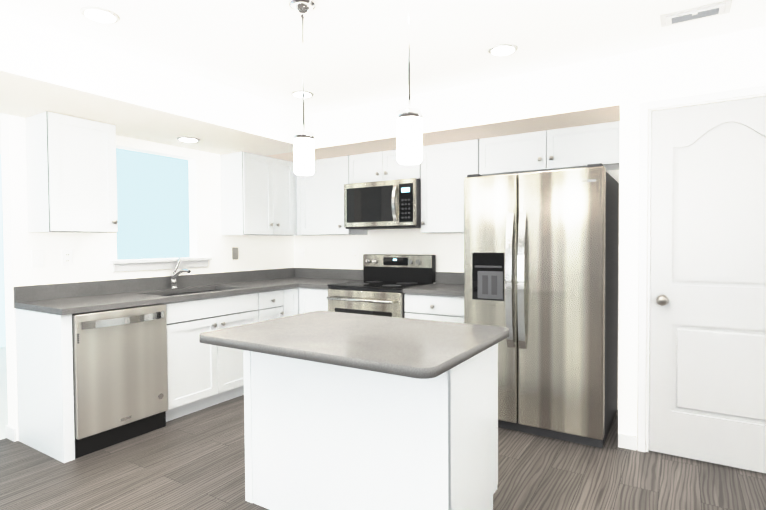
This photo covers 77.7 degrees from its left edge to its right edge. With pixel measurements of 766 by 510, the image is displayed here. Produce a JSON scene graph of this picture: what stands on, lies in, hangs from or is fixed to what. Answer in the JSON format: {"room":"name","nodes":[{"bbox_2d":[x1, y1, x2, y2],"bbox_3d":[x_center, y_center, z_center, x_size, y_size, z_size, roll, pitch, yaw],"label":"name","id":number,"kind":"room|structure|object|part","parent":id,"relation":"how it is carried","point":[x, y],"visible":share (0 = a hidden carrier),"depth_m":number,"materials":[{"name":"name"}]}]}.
{"room":"kitchen","nodes":[
{"label":"kitchen","id":0,"kind":"room"},
{"bbox_2d":[0,113,293,440],"bbox_3d":[-1.757,-0.028,4.252,0.120,2.440,2.665,1,2,32],"label":"wall","id":1,"kind":"structure","parent":0,"point":[94,254],"depth_m":3.53,"materials":[{"name":"white paint"}]},
{"bbox_2d":[5,425,15,438],"bbox_3d":[-1.809,1.148,4.311,0.012,0.085,2.677,1,2,32],"label":"baseboard","id":2,"kind":"structure","parent":1,"relation":"attached to","point":[10,431],"depth_m":3.14,"materials":[{"name":"white wood"}]},
{"bbox_2d":[62,250,72,265],"bbox_3d":[-2.235,0.021,3.368,0.007,0.115,0.070,1,2,32],"label":"outlet","id":3,"kind":"object","parent":1,"relation":"attached to","point":[67,257],"visible":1,"depth_m":3.37,"materials":[{"name":"white plastic"}]},
{"bbox_2d":[25,111,117,232],"bbox_3d":[-2.118,-0.532,3.251,0.319,0.756,0.425,1,2,32],"label":"upper cabinet","id":4,"kind":"object","parent":1,"relation":"attached to","point":[71,175],"depth_m":3.12,"materials":[{"name":"white wood"}]},
{"bbox_2d":[116,148,189,259],"bbox_3d":[-1.953,-0.412,4.019,0.004,0.882,0.716,1,2,32],"label":"window","id":5,"kind":"structure","parent":1,"relation":"in","point":[152,205],"depth_m":4.02,"materials":[{"name":"clear glass"}]},
{"bbox_2d":[110,257,211,271],"bbox_3d":[-1.865,0.076,4.019,0.145,0.089,0.900,1,2,32],"label":"window sill","id":6,"kind":"structure","parent":1,"relation":"attached to","point":[138,265],"depth_m":3.92,"materials":[{"name":"white wood"}]},
{"bbox_2d":[232,248,237,258],"bbox_3d":[-1.438,-0.015,4.636,0.012,0.115,0.070,1,2,32],"label":"electrical outlet box","id":7,"kind":"object","parent":1,"relation":"attached to","point":[234,253],"visible":1,"depth_m":4.63,"materials":[{"name":"beige plastic"}]},
{"bbox_2d":[220,151,280,235],"bbox_3d":[-1.284,-0.570,4.583,0.319,0.756,0.423,1,2,32],"label":"upper cabinet","id":8,"kind":"object","parent":1,"relation":"attached to","point":[250,182],"depth_m":4.45,"materials":[{"name":"white wood"}]},
{"bbox_2d":[261,159,296,235],"bbox_3d":[-1.131,-0.576,4.828,0.319,0.756,0.396,1,2,32],"label":"upper cabinet","id":9,"kind":"object","parent":1,"relation":"attached to","point":[288,176],"depth_m":4.82,"materials":[{"name":"white wood"}]},
{"bbox_2d":[0,6,619,161],"bbox_3d":[-1.439,-1.027,1.466,3.359,0.309,6.999,1,2,32],"label":"soffit","id":10,"kind":"structure","parent":0,"point":[46,66],"depth_m":3.21,"materials":[{"name":"white paint"}]},
{"bbox_2d":[176,137,199,141],"bbox_3d":[-1.562,-0.924,3.815,0.176,0.009,0.176,1,2,32],"label":"recessed light","id":11,"kind":"object","parent":10,"relation":"in","point":[187,139],"visible":1,"depth_m":3.78,"materials":[{"name":"white"}]},
{"bbox_2d":[0,347,765,509],"bbox_3d":[-1.652,1.312,0.556,12.000,0.060,9.120,1,2,32],"label":"floor","id":12,"kind":"structure","parent":0,"point":[194,460],"depth_m":2.63,"materials":[{"name":"plastic"}]},
{"bbox_2d":[72,304,167,457],"bbox_3d":[-1.907,0.783,3.237,0.674,0.870,0.592,1,2,32],"label":"dishwasher","id":13,"kind":"object","parent":12,"relation":"on","point":[120,374],"visible":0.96,"depth_m":3.05,"materials":[{"name":"silver metal"}]},
{"bbox_2d":[203,288,290,394],"bbox_3d":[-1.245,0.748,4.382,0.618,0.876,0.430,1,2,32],"label":"base cabinet","id":14,"kind":"object","parent":12,"relation":"on","point":[223,368],"depth_m":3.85,"materials":[{"name":"white wood"}]},
{"bbox_2d":[14,258,333,324],"bbox_3d":[-1.422,0.258,4.052,0.660,0.474,2.658,1,2,32],"label":"countertop","id":15,"kind":"structure","parent":14,"relation":"on","point":[69,298],"depth_m":3.63,"materials":[{"name":"grey stone"}]},
{"bbox_2d":[170,258,190,288],"bbox_3d":[-1.667,0.154,3.962,0.243,0.260,0.110,1,2,32],"label":"faucet","id":16,"kind":"object","parent":15,"relation":"on","point":[173,276],"depth_m":3.97,"materials":[{"name":"silver metal"}]},
{"bbox_2d":[162,290,247,324],"bbox_3d":[-1.530,0.410,3.857,0.420,0.179,0.755,1,2,32],"label":"drawer","id":17,"kind":"object","parent":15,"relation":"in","point":[168,293],"depth_m":3.96,"materials":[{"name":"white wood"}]},
{"bbox_2d":[291,287,298,315],"bbox_3d":[-1.129,0.743,4.568,0.618,0.876,0.256,1,2,32],"label":"base cabinet","id":18,"kind":"object","parent":12,"relation":"on","point":[294,291],"depth_m":4.46,"materials":[{"name":"white wood"}]},
{"bbox_2d":[298,287,330,313],"bbox_3d":[-0.483,0.736,4.682,0.395,0.876,0.618,1,2,32],"label":"base cabinet","id":19,"kind":"object","parent":12,"relation":"on","point":[310,299],"depth_m":4.42,"materials":[{"name":"white wood"}]},
{"bbox_2d":[298,269,363,288],"bbox_3d":[-0.468,0.226,4.640,0.334,0.137,0.648,1,2,32],"label":"countertop","id":20,"kind":"structure","parent":19,"relation":"on","point":[306,278],"depth_m":4.93,"materials":[{"name":"grey stone"}]},
{"bbox_2d":[200,311,508,509],"bbox_3d":[-0.110,0.791,2.218,1.178,0.882,0.895,1,2,32],"label":"kitchen island","id":21,"kind":"object","parent":12,"relation":"on","point":[348,411],"visible":1,"depth_m":2.04,"materials":[{"name":"white wood"}]},
{"bbox_2d":[327,254,435,317],"bbox_3d":[-0.022,0.592,4.319,0.760,1.175,0.716,1,2,32],"label":"range","id":22,"kind":"object","parent":12,"relation":"on","point":[382,285],"visible":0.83,"depth_m":4.25,"materials":[{"name":"silver metal"}]},
{"bbox_2d":[404,293,463,322],"bbox_3d":[0.597,0.746,4.006,0.613,0.876,0.618,1,2,32],"label":"base cabinet","id":23,"kind":"object","parent":12,"relation":"on","point":[436,307],"depth_m":3.75,"materials":[{"name":"white wood"}]},
{"bbox_2d":[403,272,463,296],"bbox_3d":[0.589,0.236,3.985,0.612,0.137,0.638,1,2,32],"label":"countertop","id":24,"kind":"structure","parent":23,"relation":"on","point":[447,283],"depth_m":3.98,"materials":[{"name":"grey stone"}]},
{"bbox_2d":[464,163,618,447],"bbox_3d":[1.158,0.312,3.452,0.908,1.764,0.884,1,2,32],"label":"fridge","id":25,"kind":"object","parent":12,"relation":"on","point":[541,265],"visible":0.92,"depth_m":3.09,"materials":[{"name":"silver metal"}]},
{"bbox_2d":[0,0,765,153],"bbox_3d":[-0.553,-1.238,2.275,12.000,0.060,4.920,1,2,32],"label":"ceiling","id":26,"kind":"structure","parent":0,"point":[355,52],"depth_m":2.65,"materials":[{"name":"white paint"}]},
{"bbox_2d":[80,6,119,23],"bbox_3d":[-1.419,-1.200,2.386,0.176,0.009,0.176,1,2,32],"label":"recessed light","id":27,"kind":"object","parent":26,"relation":"in","point":[99,14],"visible":0.98,"depth_m":2.37,"materials":[{"name":"white plastic"}]},
{"bbox_2d":[291,90,313,97],"bbox_3d":[-0.622,-1.236,3.665,0.176,0.009,0.176,1,2,32],"label":"recessed light","id":28,"kind":"object","parent":26,"relation":"in","point":[298,94],"visible":0.96,"depth_m":3.65,"materials":[{"name":"white"}]},
{"bbox_2d":[289,0,315,174],"bbox_3d":[-0.384,-0.800,2.292,0.124,0.817,0.124,1,2,32],"label":"pendant light","id":29,"kind":"object","parent":26,"relation":"hanging from","point":[303,152],"visible":1,"depth_m":2.26,"materials":[{"name":"white glass"}]},
{"bbox_2d":[396,0,422,164],"bbox_3d":[0.100,-0.776,1.817,0.124,0.846,0.124,1,2,32],"label":"pendant light","id":30,"kind":"object","parent":26,"relation":"hanging from","point":[409,119],"visible":1,"depth_m":1.79,"materials":[{"name":"white glass"}]},
{"bbox_2d":[488,44,517,55],"bbox_3d":[0.718,-1.224,2.846,0.176,0.009,0.176,1,2,32],"label":"recessed light","id":31,"kind":"object","parent":26,"relation":"in","point":[502,49],"visible":0.94,"depth_m":2.83,"materials":[{"name":"white"}]},
{"bbox_2d":[660,0,732,27],"bbox_3d":[1.580,-1.214,2.410,0.300,0.020,0.160,1,2,32],"label":"ceiling vent","id":32,"kind":"object","parent":26,"relation":"in","point":[698,13],"visible":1,"depth_m":2.39,"materials":[{"name":"white metal"}]},
{"bbox_2d":[294,170,619,409],"bbox_3d":[0.457,-0.048,4.509,3.600,2.440,0.120,1,2,32],"label":"wall","id":33,"kind":"structure","parent":0,"point":[336,251],"depth_m":4.71,"materials":[{"name":"white paint"}]},
{"bbox_2d":[296,156,367,235],"bbox_3d":[-0.536,-0.581,4.855,0.696,0.756,0.319,1,2,32],"label":"upper cabinet","id":34,"kind":"object","parent":33,"relation":"attached to","point":[320,195],"depth_m":4.71,"materials":[{"name":"white wood"}]},
{"bbox_2d":[348,149,419,183],"bbox_3d":[0.082,-0.811,4.462,0.762,0.284,0.319,1,2,32],"label":"upper cabinet","id":35,"kind":"object","parent":33,"relation":"attached to","point":[381,165],"depth_m":4.35,"materials":[{"name":"white wood"}]},
{"bbox_2d":[344,178,420,229],"bbox_3d":[0.046,-0.456,4.412,0.756,0.415,0.453,1,2,32],"label":"microwave","id":36,"kind":"object","parent":35,"relation":"attached to","point":[392,204],"visible":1,"depth_m":4.23,"materials":[{"name":"silver metal"}]},
{"bbox_2d":[420,139,479,233],"bbox_3d":[0.632,-0.570,4.124,0.530,0.756,0.319,1,2,32],"label":"upper cabinet","id":37,"kind":"object","parent":33,"relation":"attached to","point":[442,171],"depth_m":4.01,"materials":[{"name":"white wood"}]},
{"bbox_2d":[480,121,619,175],"bbox_3d":[1.307,-0.793,3.695,1.062,0.298,0.319,1,2,32],"label":"upper cabinet","id":38,"kind":"object","parent":33,"relation":"attached to","point":[577,146],"depth_m":3.54,"materials":[{"name":"white wood"}]},
{"bbox_2d":[618,26,765,451],"bbox_3d":[3.467,0.000,1.779,4.640,2.440,0.120,1,2,32],"label":"wall","id":39,"kind":"structure","parent":0,"point":[727,62],"depth_m":2.86,"materials":[{"name":"white paint"}]},
{"bbox_2d":[637,85,765,452],"bbox_3d":[1.958,0.146,2.718,0.872,2.122,0.136,1,2,32],"label":"door frame","id":40,"kind":"structure","parent":39,"relation":"attached to","point":[643,270],"depth_m":2.87,"materials":[{"name":"white wood"}]},
{"bbox_2d":[649,96,765,472],"bbox_3d":[1.925,0.168,2.664,0.746,2.057,0.102,1,2,32],"label":"pantry door","id":41,"kind":"structure","parent":39,"relation":"in","point":[707,396],"depth_m":2.72,"materials":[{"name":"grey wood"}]},
{"bbox_3d":[1.654,0.271,2.816,0.066,0.066,0.067,1,2,32],"label":"knob","id":42,"kind":"part","parent":41,"relation":"part of","materials":[{"name":"silver metal"}]},
{"label":"outside","id":43,"kind":"structure","parent":0,"visible":0},
{"bbox_2d":[0,154,125,347],"bbox_3d":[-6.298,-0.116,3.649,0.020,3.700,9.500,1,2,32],"label":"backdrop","id":44,"kind":"structure","parent":43,"point":[2,316],"depth_m":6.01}
]}

